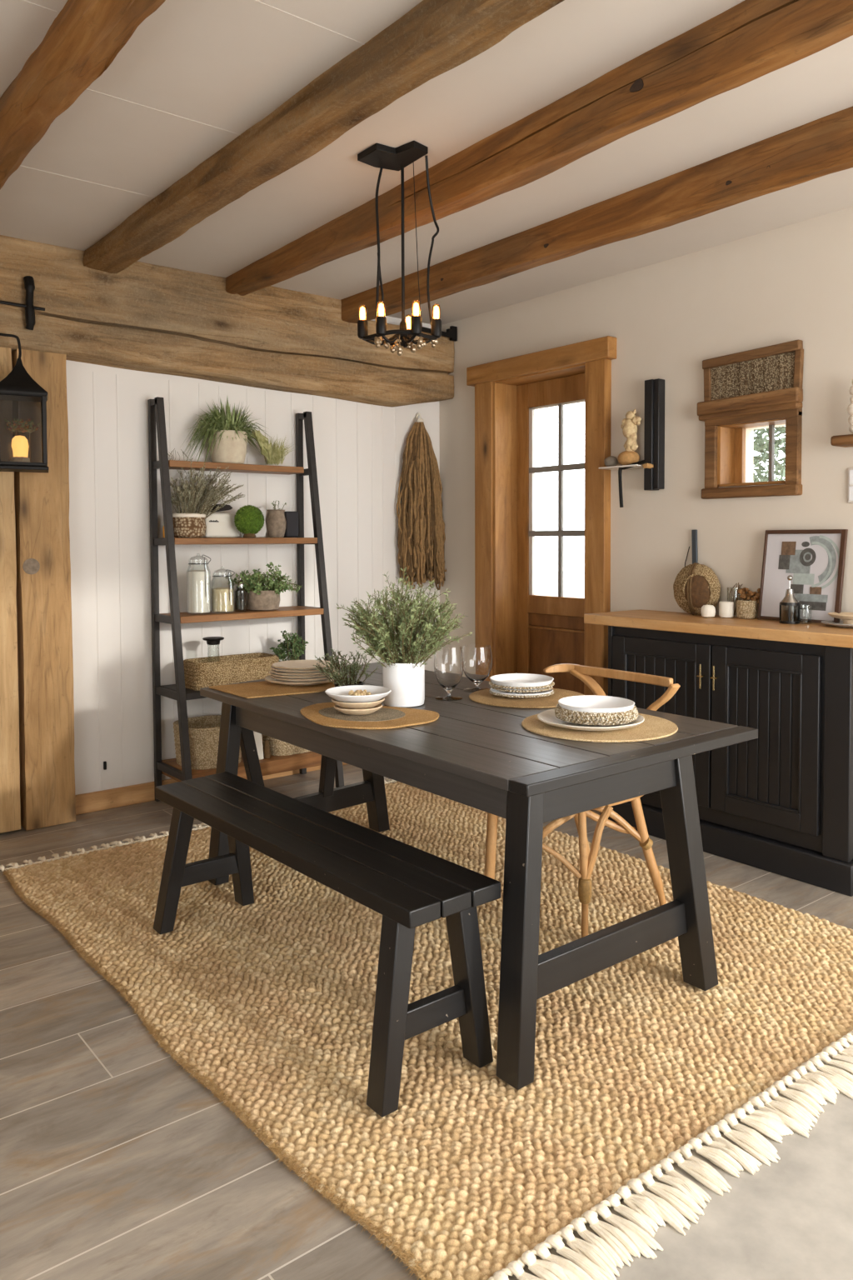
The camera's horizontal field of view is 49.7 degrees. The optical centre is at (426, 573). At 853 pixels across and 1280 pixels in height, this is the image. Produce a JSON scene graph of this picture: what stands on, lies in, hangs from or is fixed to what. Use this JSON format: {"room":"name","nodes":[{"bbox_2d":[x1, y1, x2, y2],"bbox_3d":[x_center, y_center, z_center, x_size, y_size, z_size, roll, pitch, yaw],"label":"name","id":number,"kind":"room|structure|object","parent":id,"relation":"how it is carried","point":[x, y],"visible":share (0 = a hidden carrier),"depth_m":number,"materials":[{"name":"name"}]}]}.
{"room":"dining room","nodes":[
{"label":"dining room","id":0,"kind":"room"},
{"bbox_2d":[65,315,439,794],"bbox_3d":[-1.892,-0.161,4.281,5.400,2.615,0.200,-2,3,-39],"label":"wall","id":1,"kind":"structure","parent":0,"point":[135,387],"depth_m":4.66,"materials":[{"name":"white paint"}]},
{"bbox_2d":[103,760,106,769],"bbox_3d":[-1.555,0.927,4.452,0.013,0.040,0.014,-2,3,-39],"label":"holder","id":2,"kind":"object","parent":1,"relation":"attached to","point":[105,762],"visible":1,"depth_m":4.45,"materials":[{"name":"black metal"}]},
{"bbox_2d":[75,762,347,814],"bbox_3d":[-0.792,1.067,5.064,2.270,0.092,0.021,-2,3,-39],"label":"baseboard","id":3,"kind":"structure","parent":1,"relation":"attached to","point":[142,792],"depth_m":4.50,"materials":[{"name":"brown wood"}]},
{"bbox_2d":[92,371,397,790],"bbox_3d":[-0.879,0.022,4.969,1.797,2.010,0.004,-2,3,-39],"label":"wall paneling","id":4,"kind":"structure","parent":1,"relation":"attached to","point":[93,372],"depth_m":4.89,"materials":[{"name":"white paint"}]},
{"bbox_2d":[396,412,446,589],"bbox_3d":[-0.012,-0.435,5.563,0.381,1.078,0.109,-2,3,-36],"label":"bundle","id":5,"kind":"object","parent":1,"relation":"hanging from","point":[422,537],"visible":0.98,"depth_m":5.50,"materials":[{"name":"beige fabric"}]},
{"bbox_2d":[0,0,852,324],"bbox_3d":[-0.092,-1.440,1.976,5.400,0.100,5.977,-2,3,-39],"label":"ceiling","id":6,"kind":"structure","parent":0,"point":[227,65],"depth_m":2.99,"materials":[{"name":"paint"}]},
{"bbox_2d":[0,0,165,189],"bbox_3d":[-0.340,-1.340,1.685,0.160,0.136,5.427,-2,3,-39],"label":"ceiling beam","id":7,"kind":"structure","parent":6,"relation":"attached to","point":[86,37],"depth_m":2.40,"materials":[{"name":"brown wood"}]},
{"bbox_2d":[20,0,364,197],"bbox_3d":[-1.631,-1.391,2.172,2.640,0.002,1.403,-2,3,-39],"label":"trim","id":8,"kind":"structure","parent":6,"relation":"attached to","point":[22,0],"depth_m":2.73,"materials":[{"name":"paint"}]},
{"bbox_2d":[82,0,564,273],"bbox_3d":[0.202,-1.362,2.119,0.186,0.129,5.427,-2,3,-39],"label":"ceiling beam","id":9,"kind":"structure","parent":6,"relation":"attached to","point":[434,37],"depth_m":2.67,"materials":[{"name":"brown wood"}]},
{"bbox_2d":[357,140,441,355],"bbox_3d":[-0.088,-1.094,3.184,0.268,0.682,0.274,-2,3,-39],"label":"pendant chandelier","id":10,"kind":"object","parent":6,"relation":"hanging from","point":[381,156],"visible":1,"depth_m":3.19,"materials":[{"name":"black metal"}]},
{"bbox_2d":[357,320,368,339],"bbox_3d":[-0.224,-0.855,3.228,0.037,0.062,0.037,-2,3,-39],"label":"socket","id":11,"kind":"object","parent":10,"relation":"attached to","point":[362,325],"depth_m":3.21,"materials":[{"name":"black metal"}]},
{"bbox_2d":[375,315,386,335],"bbox_3d":[-0.155,-0.849,3.163,0.037,0.062,0.037,-2,3,-39],"label":"socket","id":12,"kind":"object","parent":10,"relation":"attached to","point":[381,321],"depth_m":3.15,"materials":[{"name":"black metal"}]},
{"bbox_2d":[410,315,421,334],"bbox_3d":[-0.035,-0.849,3.158,0.037,0.062,0.037,-2,3,-39],"label":"socket","id":13,"kind":"object","parent":10,"relation":"attached to","point":[416,321],"depth_m":3.14,"materials":[{"name":"black metal"}]},
{"bbox_2d":[430,318,441,338],"bbox_3d":[0.035,-0.856,3.218,0.037,0.062,0.037,-2,3,-39],"label":"socket","id":14,"kind":"object","parent":10,"relation":"attached to","point":[436,323],"depth_m":3.20,"materials":[{"name":"black metal"}]},
{"bbox_2d":[225,0,852,295],"bbox_3d":[0.677,-1.348,2.500,0.147,0.188,5.430,-2,3,-37],"label":"ceiling beam","id":15,"kind":"structure","parent":6,"relation":"attached to","point":[751,40],"depth_m":2.67,"materials":[{"name":"brown wood"}]},
{"bbox_2d":[340,106,852,323],"bbox_3d":[1.264,-1.363,2.969,0.146,0.199,5.428,-2,3,-38],"label":"ceiling beam","id":16,"kind":"structure","parent":6,"relation":"attached to","point":[822,147],"depth_m":3.44,"materials":[{"name":"brown wood"}]},
{"bbox_2d":[0,764,852,1279],"bbox_3d":[-0.046,1.226,1.991,5.346,0.001,5.793,-2,3,-39],"label":"floor","id":17,"kind":"structure","parent":0,"point":[248,1227],"depth_m":2.00,"materials":[{"name":"beige wood"}]},
{"bbox_2d":[0,346,20,833],"bbox_3d":[-1.951,0.069,4.029,0.268,2.145,0.125,-2,3,-39],"label":"plank","id":18,"kind":"object","parent":17,"relation":"on","point":[10,808],"visible":0.93,"depth_m":4.05,"materials":[{"name":"brown wood"}]},
{"bbox_2d":[11,349,76,830],"bbox_3d":[-1.746,0.067,4.190,0.222,2.156,0.130,-2,3,-39],"label":"plank","id":19,"kind":"object","parent":17,"relation":"on","point":[44,628],"visible":0.88,"depth_m":4.14,"materials":[{"name":"brown wood"}]},
{"bbox_2d":[147,396,344,801],"bbox_3d":[-0.900,0.133,4.676,0.871,1.990,0.407,-2,3,-39],"label":"ladder shelf","id":20,"kind":"object","parent":17,"relation":"on","point":[178,692],"visible":0.77,"depth_m":4.56,"materials":[{"name":"wood"}]},
{"bbox_2d":[167,448,188,460],"bbox_3d":[-1.226,-0.584,4.509,0.126,0.063,0.002,-2,3,-39],"label":"twigs","id":21,"kind":"object","parent":20,"relation":"on","point":[174,448],"visible":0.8,"depth_m":4.51,"materials":[{"name":"plant"}]},
{"bbox_2d":[186,555,210,614],"bbox_3d":[-1.121,0.049,4.537,0.118,0.299,0.119,-2,3,-39],"label":"storage jar","id":22,"kind":"object","parent":20,"relation":"on","point":[198,581],"visible":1,"depth_m":4.49,"materials":[{"name":"clear glass"}]},
{"bbox_2d":[170,458,244,537],"bbox_3d":[-1.095,-0.369,4.556,0.368,0.382,0.375,2,3,42],"label":"plant pot","id":23,"kind":"object","parent":20,"relation":"on","point":[190,523],"visible":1,"depth_m":4.48,"materials":[{"name":"ceramic"}]},
{"bbox_2d":[173,715,241,769],"bbox_3d":[-1.081,0.832,4.566,0.318,0.200,0.318,-2,3,-39],"label":"seagrass basket","id":24,"kind":"object","parent":20,"relation":"on","point":[204,731],"visible":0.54,"depth_m":4.42,"materials":[{"name":"beige wicker"}]},
{"bbox_2d":[202,512,240,537],"bbox_3d":[-1.057,-0.246,4.688,0.197,0.125,0.110,-2,3,-39],"label":"canister","id":25,"kind":"object","parent":20,"relation":"on","point":[219,524],"visible":0.85,"depth_m":4.64,"materials":[{"name":"white ceramic"}]},
{"bbox_2d":[205,504,232,512],"bbox_3d":[-1.065,-0.329,4.673,0.174,0.052,0.093,-2,3,-39],"label":"lid","id":26,"kind":"object","parent":25,"relation":"on","point":[225,507],"visible":0.66,"depth_m":4.65,"materials":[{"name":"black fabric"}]},
{"bbox_2d":[210,569,234,613],"bbox_3d":[-1.018,0.079,4.601,0.118,0.232,0.119,-2,3,-39],"label":"storage jar","id":27,"kind":"object","parent":20,"relation":"on","point":[222,597],"visible":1,"depth_m":4.56,"materials":[{"name":"clear glass"}]},
{"bbox_2d":[180,395,269,470],"bbox_3d":[-0.990,-0.705,4.682,0.539,0.414,0.262,-2,3,-39],"label":"potted plant","id":28,"kind":"object","parent":20,"relation":"on","point":[227,437],"visible":0.98,"depth_m":4.63,"materials":[{"name":"green plant"}]},
{"bbox_2d":[183,652,279,690],"bbox_3d":[-0.979,0.487,4.616,0.473,0.135,0.203,-2,3,-39],"label":"seagrass basket","id":29,"kind":"object","parent":20,"relation":"on","point":[199,672],"visible":0.81,"depth_m":4.52,"materials":[{"name":"beige wicker"}]},
{"bbox_2d":[202,636,224,654],"bbox_3d":[-1.058,0.430,4.576,0.106,0.225,0.105,-2,3,-39],"label":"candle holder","id":30,"kind":"object","parent":29,"relation":"in","point":[210,640],"visible":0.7,"depth_m":4.54,"materials":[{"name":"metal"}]},
{"bbox_2d":[235,578,246,611],"bbox_3d":[-0.946,0.106,4.687,0.068,0.170,0.068,-2,3,-39],"label":"bottle","id":31,"kind":"object","parent":20,"relation":"on","point":[242,584],"visible":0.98,"depth_m":4.67,"materials":[{"name":"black glass"}]},
{"bbox_2d":[234,505,264,537],"bbox_3d":[-0.896,-0.266,4.656,0.156,0.166,0.143,-2,3,-39],"label":"topiary ball","id":32,"kind":"object","parent":20,"relation":"on","point":[249,519],"visible":1,"depth_m":4.61,"materials":[{"name":"green plant"}]},
{"bbox_2d":[240,506,267,537],"bbox_3d":[-0.910,-0.270,4.818,0.167,0.163,0.048,-2,3,-39],"label":"stone slab","id":33,"kind":"object","parent":20,"relation":"on","point":[262,533],"visible":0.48,"depth_m":4.84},
{"bbox_2d":[253,730,264,759],"bbox_3d":[-0.876,0.858,4.647,0.050,0.140,0.138,-2,3,-39],"label":"book","id":34,"kind":"object","parent":20,"relation":"on","point":[258,738],"visible":0.21,"depth_m":4.60,"materials":[{"name":"paper"}]},
{"bbox_2d":[225,561,302,610],"bbox_3d":[-0.847,0.064,4.756,0.399,0.250,0.274,-2,3,-39],"label":"potted plant","id":35,"kind":"object","parent":20,"relation":"on","point":[259,597],"visible":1,"depth_m":4.71,"materials":[{"name":"green plant"}]},
{"bbox_2d":[263,740,269,758],"bbox_3d":[-0.806,0.883,4.640,0.036,0.090,0.036,-2,3,-39],"label":"bottle","id":36,"kind":"object","parent":20,"relation":"on","point":[266,747],"visible":1,"depth_m":4.63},
{"bbox_2d":[250,430,295,465],"bbox_3d":[-0.805,-0.660,4.860,0.289,0.175,0.123,-2,3,-39],"label":"bunch","id":37,"kind":"object","parent":20,"relation":"on","point":[269,452],"visible":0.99,"depth_m":4.83,"materials":[{"name":"green plant"}]},
{"bbox_2d":[266,500,286,537],"bbox_3d":[-0.795,-0.289,4.865,0.104,0.197,0.105,0,2,9],"label":"stone vase","id":38,"kind":"object","parent":20,"relation":"on","point":[276,520],"visible":0.98,"depth_m":4.83,"materials":[{"name":"brown"}]},
{"bbox_2d":[261,734,311,755],"bbox_3d":[-0.725,0.840,4.850,0.324,0.160,0.295,-2,3,-39],"label":"seagrass basket","id":39,"kind":"object","parent":20,"relation":"on","point":[277,747],"visible":0.1,"depth_m":4.69,"materials":[{"name":"beige wicker"}]},
{"bbox_2d":[269,630,309,661],"bbox_3d":[-0.730,0.417,4.891,0.208,0.252,0.196,-2,3,-39],"label":"potted plant","id":40,"kind":"object","parent":20,"relation":"on","point":[292,643],"visible":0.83,"depth_m":4.86,"materials":[{"name":"green plant"}]},
{"bbox_2d":[283,511,299,537],"bbox_3d":[-0.741,-0.265,4.960,0.078,0.140,0.080,-2,3,-39],"label":"jar","id":41,"kind":"object","parent":20,"relation":"on","point":[292,517],"visible":0.72,"depth_m":4.93,"materials":[{"name":"grey metal"}]},
{"bbox_2d":[0,778,852,1279],"bbox_3d":[-0.039,1.164,3.193,2.083,0.031,2.989,-2,3,-39],"label":"area rug","id":42,"kind":"object","parent":17,"relation":"on","point":[268,1003],"visible":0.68,"depth_m":2.36,"materials":[{"name":"wicker"}]},
{"bbox_2d":[153,771,500,1117],"bbox_3d":[-0.365,0.950,2.644,0.363,0.465,1.378,-2,3,-39],"label":"bench","id":43,"kind":"object","parent":42,"relation":"on","point":[411,887],"visible":1,"depth_m":2.26,"materials":[{"name":"black wood"}]},
{"bbox_2d":[200,662,758,1089],"bbox_3d":[0.002,0.803,3.189,1.007,0.715,1.950,-2,3,-39],"label":"dining table","id":44,"kind":"object","parent":42,"relation":"on","point":[479,756],"visible":0.8,"depth_m":2.52,"materials":[{"name":"black wood"}]},
{"bbox_2d":[209,680,334,698],"bbox_3d":[-0.516,0.431,3.533,0.521,0.006,0.362,-2,3,-39],"label":"placemat","id":45,"kind":"object","parent":44,"relation":"on","point":[265,688],"visible":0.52,"depth_m":3.45,"materials":[{"name":"brown wicker"}]},
{"bbox_2d":[265,674,340,685],"bbox_3d":[-0.484,0.414,3.609,0.302,0.021,0.300,-2,3,-39],"label":"plate","id":46,"kind":"object","parent":45,"relation":"on","point":[268,678],"visible":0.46,"depth_m":3.50,"materials":[{"name":"beige ceramic"}]},
{"bbox_2d":[270,671,339,682],"bbox_3d":[-0.473,0.404,3.603,0.269,0.021,0.269,-2,3,-39],"label":"plate","id":47,"kind":"object","parent":46,"relation":"on","point":[319,679],"visible":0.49,"depth_m":3.50,"materials":[{"name":"beige ceramic"}]},
{"bbox_2d":[269,670,335,679],"bbox_3d":[-0.484,0.393,3.603,0.260,0.021,0.260,-2,3,-39],"label":"plate","id":48,"kind":"object","parent":47,"relation":"on","point":[270,672],"visible":0.34,"depth_m":3.50,"materials":[{"name":"beige ceramic"}]},
{"bbox_2d":[270,668,334,676],"bbox_3d":[-0.475,0.383,3.600,0.264,0.021,0.264,-2,3,-39],"label":"plate","id":49,"kind":"object","parent":48,"relation":"on","point":[272,670],"visible":0.32,"depth_m":3.49,"materials":[{"name":"beige ceramic"}]},
{"bbox_2d":[270,665,336,674],"bbox_3d":[-0.482,0.372,3.605,0.256,0.021,0.258,-2,3,-39],"label":"plate","id":50,"kind":"object","parent":49,"relation":"on","point":[272,667],"visible":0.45,"depth_m":3.50,"materials":[{"name":"beige ceramic"}]},
{"bbox_2d":[271,660,333,670],"bbox_3d":[-0.482,0.362,3.599,0.246,0.021,0.245,-2,3,-39],"label":"plate","id":51,"kind":"object","parent":50,"relation":"on","point":[292,665],"visible":0.79,"depth_m":3.64,"materials":[{"name":"beige ceramic"}]},
{"bbox_2d":[312,648,378,687],"bbox_3d":[-0.307,0.354,3.402,0.202,0.168,0.249,1,2,21],"label":"potted herb","id":52,"kind":"object","parent":44,"relation":"on","point":[352,668],"visible":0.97,"depth_m":3.37,"materials":[{"name":"green plant"}]},
{"bbox_2d":[334,680,364,687],"bbox_3d":[-0.287,0.421,3.412,0.110,0.035,0.110,-2,3,-39],"label":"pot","id":53,"kind":"object","parent":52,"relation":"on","point":[339,683],"depth_m":3.38,"materials":[{"name":"grey ceramic"}]},
{"bbox_2d":[300,702,439,729],"bbox_3d":[-0.209,0.452,2.926,0.488,0.007,0.353,1,2,25],"label":"placemat","id":54,"kind":"object","parent":44,"relation":"on","point":[324,713],"visible":0.91,"depth_m":2.88,"materials":[{"name":"beige wicker"}]},
{"bbox_2d":[334,703,382,714],"bbox_3d":[-0.219,0.434,2.954,0.156,0.025,0.156,-2,3,-39],"label":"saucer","id":55,"kind":"object","parent":54,"relation":"on","point":[346,711],"visible":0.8,"depth_m":2.90,"materials":[{"name":"beige ceramic"}]},
{"bbox_2d":[331,697,384,709],"bbox_3d":[-0.219,0.413,2.953,0.172,0.027,0.172,-2,3,-39],"label":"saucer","id":56,"kind":"object","parent":55,"relation":"on","point":[346,705],"visible":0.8,"depth_m":2.89,"materials":[{"name":"beige ceramic"}]},
{"bbox_2d":[325,685,390,703],"bbox_3d":[-0.219,0.390,2.952,0.212,0.033,0.212,-2,3,-39],"label":"bowl","id":57,"kind":"object","parent":56,"relation":"on","point":[338,693],"visible":0.93,"depth_m":2.98,"materials":[{"name":"white ceramic"}]},
{"bbox_2d":[348,689,371,695],"bbox_3d":[-0.216,0.388,2.973,0.078,0.024,0.065,-2,3,-39],"label":"pile","id":58,"kind":"object","parent":57,"relation":"in","point":[358,692],"visible":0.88,"depth_m":2.96,"materials":[{"name":"beige food"}]},
{"bbox_2d":[336,567,472,707],"bbox_3d":[-0.078,0.213,3.119,0.437,0.471,0.456,0,2,18],"label":"potted plant","id":59,"kind":"object","parent":44,"relation":"on","point":[403,673],"visible":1,"depth_m":3.08,"materials":[{"name":"green plant"}]},
{"bbox_2d":[434,645,464,700],"bbox_3d":[0.079,0.350,3.260,0.106,0.185,0.106,-2,3,-39],"label":"wine glass","id":60,"kind":"object","parent":44,"relation":"on","point":[448,662],"visible":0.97,"depth_m":3.22,"materials":[{"name":"clear glass"}]},
{"bbox_2d":[462,644,492,692],"bbox_3d":[0.189,0.352,3.438,0.116,0.166,0.116,-2,3,-39],"label":"wine glass","id":61,"kind":"object","parent":44,"relation":"on","point":[477,658],"visible":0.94,"depth_m":3.40,"materials":[{"name":"clear glass"}]},
{"bbox_2d":[469,688,584,708],"bbox_3d":[0.359,0.438,3.270,0.417,0.006,0.417,-2,3,-39],"label":"placemat","id":62,"kind":"object","parent":44,"relation":"on","point":[483,697],"visible":0.62,"depth_m":3.20,"materials":[{"name":"wicker"}]},
{"bbox_2d":[489,688,554,698],"bbox_3d":[0.339,0.422,3.286,0.230,0.022,0.230,-2,3,-39],"label":"plate","id":63,"kind":"object","parent":62,"relation":"on","point":[507,694],"visible":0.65,"depth_m":3.21,"materials":[{"name":"white ceramic"}]},
{"bbox_2d":[489,673,554,692],"bbox_3d":[0.339,0.391,3.284,0.233,0.039,0.233,-2,3,-39],"label":"bowl","id":64,"kind":"object","parent":63,"relation":"on","point":[515,682],"visible":1,"depth_m":3.23,"materials":[{"name":"white ceramic"}]},
{"bbox_2d":[521,713,678,742],"bbox_3d":[0.519,0.456,2.777,0.463,0.006,0.463,-2,3,-39],"label":"placemat","id":65,"kind":"object","parent":44,"relation":"on","point":[653,727],"visible":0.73,"depth_m":2.66,"materials":[{"name":"wicker"}]},
{"bbox_2d":[537,708,644,730],"bbox_3d":[0.491,0.440,2.762,0.317,0.024,0.317,-2,3,-39],"label":"plate","id":66,"kind":"object","parent":65,"relation":"on","point":[548,717],"visible":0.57,"depth_m":2.71,"materials":[{"name":"white ceramic"}]},
{"bbox_2d":[555,695,638,725],"bbox_3d":[0.509,0.412,2.761,0.247,0.057,0.247,-2,3,-39],"label":"bowl","id":67,"kind":"object","parent":66,"relation":"on","point":[587,709],"visible":1,"depth_m":2.69,"materials":[{"name":"white ceramic"}]},
{"bbox_2d":[484,663,680,937],"bbox_3d":[0.471,0.762,3.211,0.663,0.800,0.588,-2,3,-39],"label":"bentwood chair","id":68,"kind":"object","parent":42,"relation":"on","point":[587,857],"visible":0.57,"depth_m":3.13,"materials":[{"name":"brown wood"}]},
{"bbox_2d":[608,625,852,896],"bbox_3d":[1.320,0.698,3.885,0.420,0.903,1.165,-2,3,-39],"label":"sideboard","id":69,"kind":"object","parent":17,"relation":"on","point":[780,802],"visible":0.72,"depth_m":3.61,"materials":[{"name":"black wood"}]},
{"bbox_2d":[584,609,852,648],"bbox_3d":[1.321,0.222,3.870,0.414,0.045,1.375,-2,3,-39],"label":"countertop","id":70,"kind":"structure","parent":69,"relation":"on","point":[817,633],"depth_m":3.76,"materials":[{"name":"brown wood"}]},
{"bbox_2d":[673,562,720,614],"bbox_3d":[1.227,0.069,4.189,0.143,0.241,0.242,-2,3,-39],"label":"round basket","id":71,"kind":"object","parent":70,"relation":"on","point":[697,585],"visible":0.94,"depth_m":4.13,"materials":[{"name":"beige wicker"}]},
{"bbox_2d":[685,530,698,566],"bbox_3d":[1.230,-0.011,4.286,0.012,0.388,0.073,-2,3,-39],"label":"utensil","id":72,"kind":"object","parent":71,"relation":"in","point":[694,532],"visible":0.43,"depth_m":4.26,"materials":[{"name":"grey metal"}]},
{"bbox_2d":[700,605,715,617],"bbox_3d":[1.237,0.165,4.045,0.063,0.055,0.063,-2,3,-39],"label":"pot","id":73,"kind":"object","parent":70,"relation":"on","point":[707,611],"visible":1,"depth_m":4.02,"materials":[{"name":"white ceramic"}]},
{"bbox_2d":[719,601,734,618],"bbox_3d":[1.316,0.158,4.039,0.063,0.069,0.063,-2,3,-39],"label":"cup","id":74,"kind":"object","parent":70,"relation":"on","point":[726,608],"visible":1,"depth_m":4.01,"materials":[{"name":"white ceramic"}]},
{"bbox_2d":[729,582,742,617],"bbox_3d":[1.362,0.115,4.075,0.064,0.153,0.064,-2,3,-39],"label":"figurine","id":75,"kind":"object","parent":70,"relation":"on","point":[737,593],"visible":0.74,"depth_m":4.07,"materials":[{"name":"silver metal"}]},
{"bbox_2d":[736,600,757,619],"bbox_3d":[1.389,0.155,3.995,0.087,0.078,0.087,-2,3,-39],"label":"jar","id":76,"kind":"object","parent":70,"relation":"on","point":[746,609],"visible":1,"depth_m":3.96,"materials":[{"name":"beige wicker"}]},
{"bbox_2d":[737,587,760,618],"bbox_3d":[1.418,0.126,4.015,0.060,0.132,0.112,-2,3,-39],"label":"dried flowers","id":77,"kind":"object","parent":76,"relation":"in","point":[753,596],"visible":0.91,"depth_m":4.01,"materials":[{"name":"brown plant"}]},
{"bbox_2d":[780,575,799,624],"bbox_3d":[1.484,0.104,3.762,0.076,0.196,0.076,-2,3,-39],"label":"press","id":78,"kind":"object","parent":70,"relation":"on","point":[789,617],"visible":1,"depth_m":3.74,"materials":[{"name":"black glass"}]},
{"bbox_2d":[757,529,848,623],"bbox_3d":[1.554,0.007,3.818,0.070,0.378,0.355,-2,3,-39],"label":"picture frame","id":79,"kind":"object","parent":70,"relation":"on","point":[815,559],"visible":0.97,"depth_m":3.80,"materials":[{"name":"brown wood"}]},
{"bbox_2d":[821,620,852,628],"bbox_3d":[1.651,0.199,3.598,0.168,0.017,0.210,-2,3,-39],"label":"serving dish","id":80,"kind":"object","parent":70,"relation":"on","point":[840,624],"visible":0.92,"depth_m":3.58,"materials":[{"name":"grey ceramic"}]},
{"bbox_2d":[828,612,852,624],"bbox_3d":[1.662,0.177,3.599,0.144,0.041,0.180,-2,3,-39],"label":"wooden bowl","id":81,"kind":"object","parent":80,"relation":"on","point":[847,617],"visible":0.96,"depth_m":3.58,"materials":[{"name":"beige wood"}]},
{"bbox_2d":[535,570,584,597],"bbox_3d":[7.008,0.781,18.457,26.050,0.100,40.000,-2,3,-39],"label":"window pane","id":82,"kind":"structure","parent":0,"point":[546,582],"depth_m":29.56,"materials":[{"name":"glass"}]},
{"bbox_2d":[753,426,785,482],"bbox_3d":[3.616,-0.724,10.562,2.146,3.547,2.040,0,2,13],"label":"tree","id":83,"kind":"object","parent":82,"relation":"on","point":[759,445],"visible":0.06,"depth_m":10.46,"materials":[{"name":"green plant"}]},
{"bbox_2d":[439,206,852,677],"bbox_3d":[1.935,-0.152,3.644,0.280,2.615,5.977,-2,3,-39],"label":"wall","id":84,"kind":"structure","parent":0,"point":[793,282],"depth_m":4.29,"materials":[{"name":"white paint"}]},
{"bbox_2d":[466,335,617,695],"bbox_3d":[0.706,-0.048,5.133,0.345,2.305,1.070,-2,3,-39],"label":"door","id":85,"kind":"structure","parent":84,"relation":"in","point":[526,632],"depth_m":5.26,"materials":[{"name":"brown wood"}]},
{"bbox_2d":[599,459,648,507],"bbox_3d":[0.989,-0.433,4.487,0.130,0.223,0.281,-2,3,-39],"label":"wall shelf","id":86,"kind":"object","parent":84,"relation":"attached to","point":[638,464],"visible":0.97,"depth_m":4.46,"materials":[{"name":"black metal"}]},
{"bbox_2d":[604,455,618,466],"bbox_3d":[0.914,-0.554,4.566,0.061,0.058,0.073,-2,3,-39],"label":"stone","id":87,"kind":"object","parent":86,"relation":"on","point":[611,461],"visible":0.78,"depth_m":4.54,"materials":[{"name":"grey stone"}]},
{"bbox_2d":[617,450,639,464],"bbox_3d":[0.983,-0.562,4.481,0.100,0.076,0.110,-2,3,-39],"label":"gourd","id":88,"kind":"object","parent":86,"relation":"on","point":[626,457],"visible":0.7,"depth_m":4.44,"materials":[{"name":"brown"}]},
{"bbox_2d":[620,409,641,451],"bbox_3d":[0.989,-0.693,4.465,0.072,0.205,0.111,-1,2,-15],"label":"figurine","id":89,"kind":"object","parent":88,"relation":"on","point":[629,427],"visible":1,"depth_m":4.44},
{"bbox_2d":[642,378,664,490],"bbox_3d":[1.075,-0.662,4.393,0.102,0.525,0.077,-2,3,-39],"label":"hook rack","id":90,"kind":"object","parent":84,"relation":"attached to","point":[654,427],"visible":1,"depth_m":4.38,"materials":[{"name":"black metal"}]},
{"bbox_2d":[697,339,804,421],"bbox_3d":[1.401,-0.833,4.009,0.057,0.289,0.491,-2,3,-39],"label":"blind","id":91,"kind":"object","parent":84,"relation":"attached to","point":[769,378],"visible":1,"depth_m":3.98,"materials":[{"name":"brown wood"}]},
{"bbox_2d":[701,408,802,499],"bbox_3d":[1.467,-0.523,4.066,0.185,0.372,0.470,-2,3,-39],"label":"window","id":92,"kind":"structure","parent":84,"relation":"in","point":[725,438],"depth_m":4.08,"materials":[{"name":"brown wood"}]},
{"bbox_2d":[830,434,852,447],"bbox_3d":[1.738,-0.523,3.559,0.115,0.040,0.310,-2,3,-39],"label":"wall shelf","id":93,"kind":"object","parent":84,"relation":"attached to","point":[845,441],"visible":1,"depth_m":3.61,"materials":[{"name":"brown wood"}]},
{"bbox_2d":[847,378,852,433],"bbox_3d":[1.684,-0.659,3.606,0.069,0.224,0.072,-2,3,-39],"label":"shell ornament","id":94,"kind":"object","parent":93,"relation":"on","point":[850,409],"visible":1,"depth_m":3.60,"materials":[{"name":"beige"}]},
{"bbox_2d":[848,468,852,503],"bbox_3d":[1.718,-0.353,3.674,0.012,0.140,0.075,-2,3,-39],"label":"light switch","id":95,"kind":"object","parent":84,"relation":"attached to","point":[850,470],"visible":1,"depth_m":3.69,"materials":[{"name":"beige plastic"}]},
{"bbox_3d":[-2.117,-0.015,0.404,0.200,2.615,5.977,-2,3,-39],"label":"wall","id":96,"kind":"structure","parent":0,"visible":0},
{"bbox_2d":[0,235,454,407],"bbox_3d":[-1.813,-1.208,4.093,4.944,0.551,0.176,-2,3,-39],"label":"beam","id":97,"kind":"structure","parent":96,"relation":"attached to","point":[143,317],"depth_m":4.57,"materials":[{"name":"brown wood"}]},
{"bbox_2d":[0,275,44,329],"bbox_3d":[-1.785,-1.179,3.984,0.250,0.233,0.053,-2,3,-39],"label":"bracket","id":98,"kind":"object","parent":97,"relation":"attached to","point":[29,286],"visible":1,"depth_m":4.00,"materials":[{"name":"black metal"}]},
{"bbox_2d":[0,333,49,472],"bbox_3d":[-1.854,-0.731,3.859,0.517,0.588,0.173,-1,2,-29],"label":"hanging lantern","id":99,"kind":"object","parent":97,"relation":"hanging from","point":[18,385],"visible":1,"depth_m":3.89,"materials":[{"name":"black metal"}]},
{"bbox_2d":[10,435,29,462],"bbox_3d":[-1.725,-0.529,3.912,0.079,0.116,0.078,-2,3,-39],"label":"pillar candle","id":100,"kind":"object","parent":99,"relation":"on","point":[20,446],"visible":0.92,"depth_m":3.89,"materials":[{"name":"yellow wax"}]},
{"bbox_2d":[5,418,39,462],"bbox_3d":[-1.724,-0.567,3.923,0.132,0.188,0.106,0,2,-2],"label":"glass candle holder","id":101,"kind":"object","parent":99,"relation":"on","point":[16,423],"visible":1,"depth_m":3.92,"materials":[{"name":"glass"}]},
{"bbox_2d":[421,325,457,341],"bbox_3d":[0.024,-1.437,5.426,0.390,0.085,0.026,-2,3,-39],"label":"iron bracket","id":102,"kind":"object","parent":97,"relation":"attached to","point":[452,332],"visible":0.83,"depth_m":5.51,"materials":[{"name":"black metal"}]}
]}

